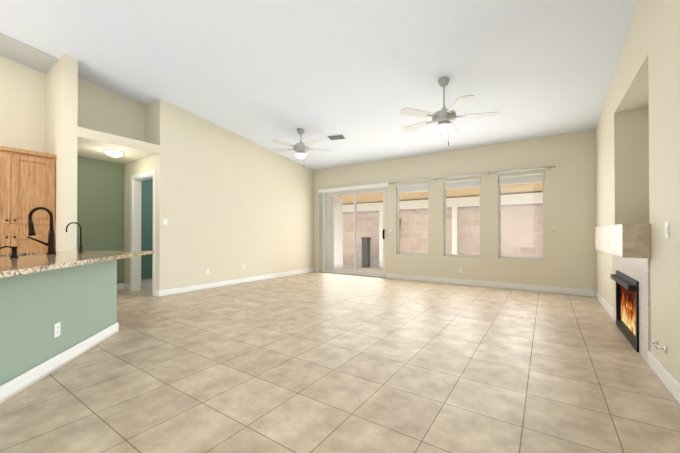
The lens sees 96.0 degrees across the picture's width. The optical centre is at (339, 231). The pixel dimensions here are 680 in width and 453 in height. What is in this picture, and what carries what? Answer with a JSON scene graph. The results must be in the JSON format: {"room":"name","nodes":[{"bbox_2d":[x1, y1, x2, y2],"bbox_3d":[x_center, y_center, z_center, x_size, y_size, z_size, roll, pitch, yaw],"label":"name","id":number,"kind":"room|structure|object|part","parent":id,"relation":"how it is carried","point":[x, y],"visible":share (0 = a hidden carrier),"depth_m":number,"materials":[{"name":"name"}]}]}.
{"room":"living room","nodes":[
{"label":"living room","id":0,"kind":"room"},
{"bbox_2d":[0,56,44,152],"bbox_3d":[-6.427,-1.053,2.964,0.150,4.499,5.220,0,0,34],"label":"wall","id":1,"kind":"structure","parent":0,"point":[22,106],"depth_m":4.86,"materials":[{"name":"beige paint"}]},
{"bbox_2d":[0,32,58,73],"bbox_3d":[-6.015,-2.958,2.789,0.739,0.651,5.069,0,0,34],"label":"ceiling","id":2,"kind":"structure","parent":0,"point":[15,50],"depth_m":4.62,"materials":[{"name":"white paint"}]},
{"bbox_2d":[45,54,77,251],"bbox_3d":[-4.720,-0.711,5.049,1.650,3.841,0.150,0,0,34],"label":"wall","id":3,"kind":"structure","parent":0,"point":[61,105],"depth_m":4.62,"materials":[{"name":"beige paint"}]},
{"bbox_2d":[77,156,124,283],"bbox_3d":[-4.924,-0.695,6.090,0.150,3.822,1.350,0,0,34],"label":"wall","id":4,"kind":"structure","parent":0,"point":[100,202],"depth_m":6.15,"materials":[{"name":"green paint"}]},
{"bbox_2d":[117,283,122,289],"bbox_3d":[-4.887,1.153,5.982,0.018,0.125,1.170,0,0,34],"label":"baseboard","id":5,"kind":"structure","parent":4,"relation":"attached to","point":[119,286],"depth_m":6.40,"materials":[{"name":"white wood"}]},
{"bbox_2d":[78,77,144,141],"bbox_3d":[-4.219,-2.098,5.535,0.150,1.022,1.200,0,0,34],"label":"wall","id":6,"kind":"structure","parent":0,"point":[102,109],"depth_m":5.49,"materials":[{"name":"beige paint"}]},
{"bbox_2d":[77,127,159,163],"bbox_3d":[-4.281,-1.512,5.573,1.500,0.150,1.200,0,0,34],"label":"ceiling","id":7,"kind":"structure","parent":0,"point":[93,144],"depth_m":5.32,"materials":[{"name":"beige paint"}]},
{"bbox_2d":[103,149,124,157],"bbox_3d":[-4.087,-1.387,5.538,0.320,0.099,0.320,0,0,34],"label":"light","id":8,"kind":"object","parent":7,"relation":"attached to","point":[114,153],"visible":1,"depth_m":5.46,"materials":[{"name":"white glass"}]},
{"bbox_2d":[124,101,155,283],"bbox_3d":[-3.966,-0.618,6.169,1.350,3.671,0.150,0,0,34],"label":"wall","id":9,"kind":"structure","parent":0,"point":[146,164],"depth_m":6.22,"materials":[{"name":"beige paint"}]},
{"bbox_2d":[123,283,129,289],"bbox_3d":[-4.431,1.156,6.369,0.285,0.125,0.018,0,0,34],"label":"baseboard","id":10,"kind":"structure","parent":9,"relation":"attached to","point":[126,286],"depth_m":6.37,"materials":[{"name":"white wood"}]},
{"bbox_2d":[130,170,155,295],"bbox_3d":[-3.839,0.034,6.068,1.040,2.365,0.168,0,0,34],"label":"door frame","id":11,"kind":"structure","parent":9,"relation":"attached to","point":[136,180],"depth_m":6.26,"materials":[{"name":"white wood"}]},
{"bbox_2d":[141,278,151,291],"bbox_3d":[-3.654,1.220,7.562,2.400,0.012,2.530,0,0,34],"label":"floor","id":12,"kind":"structure","parent":0,"point":[146,284],"depth_m":6.95,"materials":[{"name":"beige tile"}]},
{"bbox_2d":[141,179,152,278],"bbox_3d":[-4.670,-0.595,8.348,0.150,3.652,2.680,0,0,34],"label":"wall","id":13,"kind":"structure","parent":0,"point":[146,220],"depth_m":7.80,"materials":[{"name":"teal paint"}]},
{"bbox_2d":[156,98,313,289],"bbox_3d":[-2.122,-0.609,7.567,0.150,3.671,4.530,0,0,34],"label":"wall","id":14,"kind":"structure","parent":0,"point":[229,204],"depth_m":6.74,"materials":[{"name":"beige paint"}]},
{"bbox_2d":[155,268,313,296],"bbox_3d":[-2.119,1.163,7.544,0.166,0.125,4.546,0,0,34],"label":"baseboard","id":15,"kind":"structure","parent":14,"relation":"attached to","point":[173,291],"depth_m":6.76,"materials":[{"name":"white wood"}]},
{"bbox_2d":[0,0,637,170],"bbox_3d":[-2.366,-2.663,3.876,10.980,1.568,11.250,0,0,34],"label":"ceiling","id":16,"kind":"structure","parent":0,"point":[360,75],"depth_m":4.30,"materials":[{"name":"white paint"}]},
{"bbox_2d":[270,129,334,158],"bbox_3d":[-0.878,-1.786,6.569,1.430,0.829,1.396,0,0,34],"label":"ceiling fan","id":17,"kind":"object","parent":16,"relation":"hanging from","point":[301,148],"visible":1,"depth_m":6.51,"materials":[{"name":"grey"}]},
{"bbox_2d":[326,134,346,140],"bbox_3d":[-0.080,-2.088,6.822,0.420,0.020,0.260,1,-7,22],"label":"ceiling vent","id":18,"kind":"object","parent":16,"relation":"in","point":[336,137],"visible":0.98,"depth_m":6.79,"materials":[{"name":"white metal"}]},
{"bbox_2d":[400,77,498,145],"bbox_3d":[1.565,-1.762,4.583,1.432,0.997,1.386,0,0,34],"label":"ceiling fan","id":19,"kind":"object","parent":16,"relation":"hanging from","point":[443,118],"visible":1,"depth_m":4.43,"materials":[{"name":"grey"}]},
{"bbox_2d":[0,272,679,452],"bbox_3d":[-2.366,1.252,3.850,10.980,0.100,11.250,0,0,34],"label":"floor","id":20,"kind":"structure","parent":0,"point":[318,362],"depth_m":2.46,"materials":[{"name":"tile"}]},
{"bbox_2d":[0,146,55,253],"bbox_3d":[-4.917,0.011,4.510,0.618,2.390,0.953,0,0,34],"label":"tall cabinet","id":21,"kind":"object","parent":20,"relation":"on","point":[27,181],"depth_m":4.46,"materials":[{"name":"brown wood"}]},
{"bbox_2d":[0,259,116,385],"bbox_3d":[-2.398,0.745,1.982,0.150,0.890,3.310,0,0,-11],"label":"wall","id":22,"kind":"structure","parent":20,"relation":"on","point":[79,302],"depth_m":2.58,"materials":[{"name":"green paint"}]},
{"bbox_2d":[54,322,60,337],"bbox_3d":[-2.447,0.854,2.650,0.008,0.116,0.072,0,0,-11],"label":"outlet","id":23,"kind":"object","parent":22,"relation":"attached to","point":[57,328],"visible":1,"depth_m":2.65,"materials":[{"name":"white plastic"}]},
{"bbox_2d":[0,322,118,403],"bbox_3d":[-2.391,1.127,1.989,0.166,0.125,3.326,0,0,-11],"label":"baseboard","id":24,"kind":"structure","parent":22,"relation":"attached to","point":[18,384],"depth_m":2.57,"materials":[{"name":"white wood"}]},
{"bbox_3d":[-3.098,0.746,2.172,1.148,0.890,3.950,0,0,-11],"label":"base cabinet","id":25,"kind":"object","parent":20,"relation":"on","visible":0},
{"bbox_2d":[0,251,153,277],"bbox_3d":[-2.983,0.279,2.217,1.510,0.040,3.990,0,0,-11],"label":"countertop","id":26,"kind":"structure","parent":25,"relation":"on","point":[28,262],"depth_m":2.86,"materials":[{"name":"beige stone"}]},
{"bbox_2d":[0,246,18,257],"bbox_3d":[-3.235,0.202,2.989,0.148,0.123,0.060,0,0,-11],"label":"soap dispenser","id":27,"kind":"object","parent":26,"relation":"on","point":[13,251],"visible":1,"depth_m":2.98,"materials":[{"name":"brown metal"}]},
{"bbox_2d":[27,207,55,254],"bbox_3d":[-3.425,-0.007,3.498,0.272,0.548,0.136,0,0,-11],"label":"kitchen faucet","id":28,"kind":"object","parent":26,"relation":"on","point":[50,244],"visible":1,"depth_m":3.51,"materials":[{"name":"brown metal"}]},
{"bbox_2d":[66,222,83,251],"bbox_3d":[-3.460,0.076,3.997,0.198,0.389,0.078,0,0,-11],"label":"filter faucet","id":29,"kind":"object","parent":26,"relation":"on","point":[80,248],"visible":1,"depth_m":3.99,"materials":[{"name":"brown metal"}]},
{"bbox_2d":[314,130,595,289],"bbox_3d":[0.732,-0.318,8.465,10.980,3.100,0.150,0,0,34],"label":"wall","id":30,"kind":"structure","parent":0,"point":[569,261],"depth_m":6.59,"materials":[{"name":"beige paint"}]},
{"bbox_2d":[330,196,342,268],"bbox_3d":[-0.101,0.071,9.666,0.020,2.313,0.900,0,0,24],"label":"screen door","id":31,"kind":"structure","parent":30,"relation":"in","point":[338,227],"depth_m":9.64,"materials":[{"name":"white fabric"}]},
{"bbox_2d":[318,183,389,271],"bbox_3d":[0.318,-0.025,8.591,2.290,2.455,0.099,0,0,34],"label":"blinds","id":32,"kind":"object","parent":30,"relation":"attached to","point":[321,192],"visible":0.98,"depth_m":9.10,"materials":[{"name":"white plastic"}]},
{"bbox_2d":[326,188,384,277],"bbox_3d":[0.432,0.043,8.689,1.970,2.380,0.090,0,0,34],"label":"sliding door","id":33,"kind":"structure","parent":30,"relation":"attached to","point":[328,242],"depth_m":8.67,"materials":[{"name":"clear glass"}]},
{"bbox_2d":[397,191,428,254],"bbox_3d":[1.858,-0.293,7.747,0.850,1.760,0.045,0,0,34],"label":"window","id":34,"kind":"structure","parent":30,"relation":"in","point":[398,241],"depth_m":7.79,"materials":[{"name":"clear glass"}]},
{"bbox_2d":[397,183,428,192],"bbox_3d":[1.825,-1.077,7.702,0.830,0.190,0.055,0,0,34],"label":"window blind","id":35,"kind":"object","parent":30,"relation":"attached to","point":[413,188],"visible":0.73,"depth_m":7.66,"materials":[{"name":"white fabric"}]},
{"bbox_2d":[314,268,595,296],"bbox_3d":[1.972,1.163,7.521,6.680,0.125,0.016,0,0,34],"label":"baseboard","id":36,"kind":"structure","parent":30,"relation":"attached to","point":[563,290],"depth_m":6.55,"materials":[{"name":"white wood"}]},
{"bbox_2d":[444,182,480,256],"bbox_3d":[2.837,-0.297,7.088,0.810,1.760,0.045,0,0,34],"label":"window","id":37,"kind":"structure","parent":30,"relation":"in","point":[445,229],"depth_m":7.14,"materials":[{"name":"clear glass"}]},
{"bbox_2d":[444,178,480,189],"bbox_3d":[2.803,-1.081,7.043,0.790,0.190,0.055,0,0,34],"label":"window blind","id":38,"kind":"object","parent":37,"relation":"attached to","point":[466,183],"visible":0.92,"depth_m":7.01,"materials":[{"name":"white fabric"}]},
{"bbox_2d":[389,166,555,183],"bbox_3d":[2.744,-1.253,6.974,3.546,0.060,0.086,0,0,34],"label":"curtain rod","id":39,"kind":"object","parent":30,"relation":"attached to","point":[489,173],"visible":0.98,"depth_m":6.72,"materials":[{"name":"silver metal"}]},
{"bbox_2d":[499,173,544,259],"bbox_3d":[3.808,-0.301,6.435,0.830,1.760,0.045,0,0,34],"label":"window","id":40,"kind":"structure","parent":30,"relation":"in","point":[500,228],"depth_m":6.40,"materials":[{"name":"clear glass"}]},
{"bbox_2d":[499,172,543,185],"bbox_3d":[3.774,-1.086,6.390,0.810,0.190,0.055,0,0,34],"label":"window blind","id":41,"kind":"object","parent":40,"relation":"attached to","point":[522,179],"visible":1,"depth_m":6.36,"materials":[{"name":"white fabric"}]},
{"bbox_2d":[596,0,679,383],"bbox_3d":[1.897,-1.066,0.905,0.600,4.499,11.100,0,0,34],"label":"wall","id":42,"kind":"structure","parent":0,"point":[638,154],"depth_m":2.70,"materials":[{"name":"beige paint"}]},
{"bbox_2d":[595,224,650,258],"bbox_3d":[3.379,0.092,3.409,0.635,0.310,1.860,0,0,34],"label":"mantel shelf","id":43,"kind":"object","parent":42,"relation":"attached to","point":[627,240],"visible":0.85,"depth_m":2.80,"materials":[{"name":"stone"}]},
{"bbox_2d":[610,270,638,351],"bbox_3d":[3.405,0.850,3.374,0.500,0.698,1.096,0,0,34],"label":"firebox","id":44,"kind":"object","parent":42,"relation":"in","point":[625,281],"visible":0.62,"depth_m":3.36,"materials":[{"name":"black metal"}]},
{"bbox_2d":[621,286,635,335],"bbox_3d":[3.279,0.832,3.459,0.004,0.559,0.994,0,0,34],"label":"fire","id":45,"kind":"object","parent":44,"relation":"in","point":[628,314],"visible":0.43,"depth_m":3.52,"materials":[{"name":"orange"}]},
{"bbox_2d":[613,255,649,362],"bbox_3d":[3.261,0.726,3.472,0.013,0.948,1.740,0,0,34],"label":"fireplace surround","id":46,"kind":"object","parent":42,"relation":"attached to","point":[637,269],"visible":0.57,"depth_m":2.94,"materials":[{"name":"stone"}]},
{"bbox_2d":[596,290,679,403],"bbox_3d":[1.679,1.122,1.119,0.016,0.125,10.934,0,0,34],"label":"baseboard","id":47,"kind":"structure","parent":42,"relation":"attached to","point":[668,379],"depth_m":2.45,"materials":[{"name":"white wood"}]},
{"bbox_2d":[652,340,666,352],"bbox_3d":[2.511,0.909,2.408,0.072,0.083,0.055,0,0,34],"label":"gas valve","id":48,"kind":"object","parent":42,"relation":"attached to","point":[664,348],"visible":1,"depth_m":2.41,"materials":[{"name":"silver metal"}]},
{"bbox_2d":[665,222,668,237],"bbox_3d":[2.498,-0.008,2.338,0.010,0.116,0.072,0,0,34],"label":"light switch","id":49,"kind":"object","parent":42,"relation":"attached to","point":[666,230],"visible":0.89,"depth_m":2.33,"materials":[{"name":"white plastic"}]},
{"label":"outside","id":50,"kind":"structure","parent":0,"visible":0},
{"bbox_2d":[341,264,382,272],"bbox_3d":[2.505,1.306,9.100,22.000,0.100,2.900,0,0,34],"label":"patio","id":51,"kind":"structure","parent":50,"point":[368,269],"depth_m":10.37,"materials":[{"name":"concrete"}]},
{"bbox_2d":[361,237,370,267],"bbox_3d":[0.917,0.742,10.775,0.260,1.050,0.260,0,0,34],"label":"bin","id":52,"kind":"object","parent":51,"relation":"on","point":[366,246],"depth_m":10.69,"materials":[{"name":"grey plastic"}]},
{"bbox_2d":[379,209,382,267],"bbox_3d":[1.452,0.261,10.587,0.140,2.010,0.140,0,0,34],"label":"patio post","id":53,"kind":"object","parent":51,"relation":"on","point":[380,223],"depth_m":10.53,"materials":[{"name":"white metal"}]},
{"bbox_2d":[343,203,542,265],"bbox_3d":[3.091,0.252,9.978,22.000,2.020,0.240,0,0,34],"label":"wall","id":54,"kind":"structure","parent":51,"relation":"on","point":[535,248],"depth_m":9.44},
{"bbox_3d":[3.091,-0.718,9.984,22.000,0.080,0.240,0,0,34],"label":"block wall cap","id":55,"kind":"part","parent":54,"relation":"part of","materials":[{"name":"beige concrete"}]},
{"bbox_2d":[452,206,457,254],"bbox_3d":[3.468,0.252,9.230,0.140,2.010,0.140,0,0,34],"label":"patio post","id":56,"kind":"object","parent":51,"relation":"on","point":[455,231],"depth_m":9.18,"materials":[{"name":"white metal"}]},
{"bbox_2d":[343,192,542,211],"bbox_3d":[2.862,-0.875,9.645,12.000,0.250,0.140,0,0,34],"label":"beam","id":57,"kind":"structure","parent":56,"relation":"on","point":[521,198],"depth_m":9.11,"materials":[{"name":"white metal"}]},
{"bbox_2d":[337,182,542,204],"bbox_3d":[2.323,-1.238,8.847,12.000,0.455,2.249,0,0,34],"label":"roof","id":58,"kind":"structure","parent":57,"relation":"on","point":[471,192],"depth_m":9.00,"materials":[{"name":"beige"}]}
]}

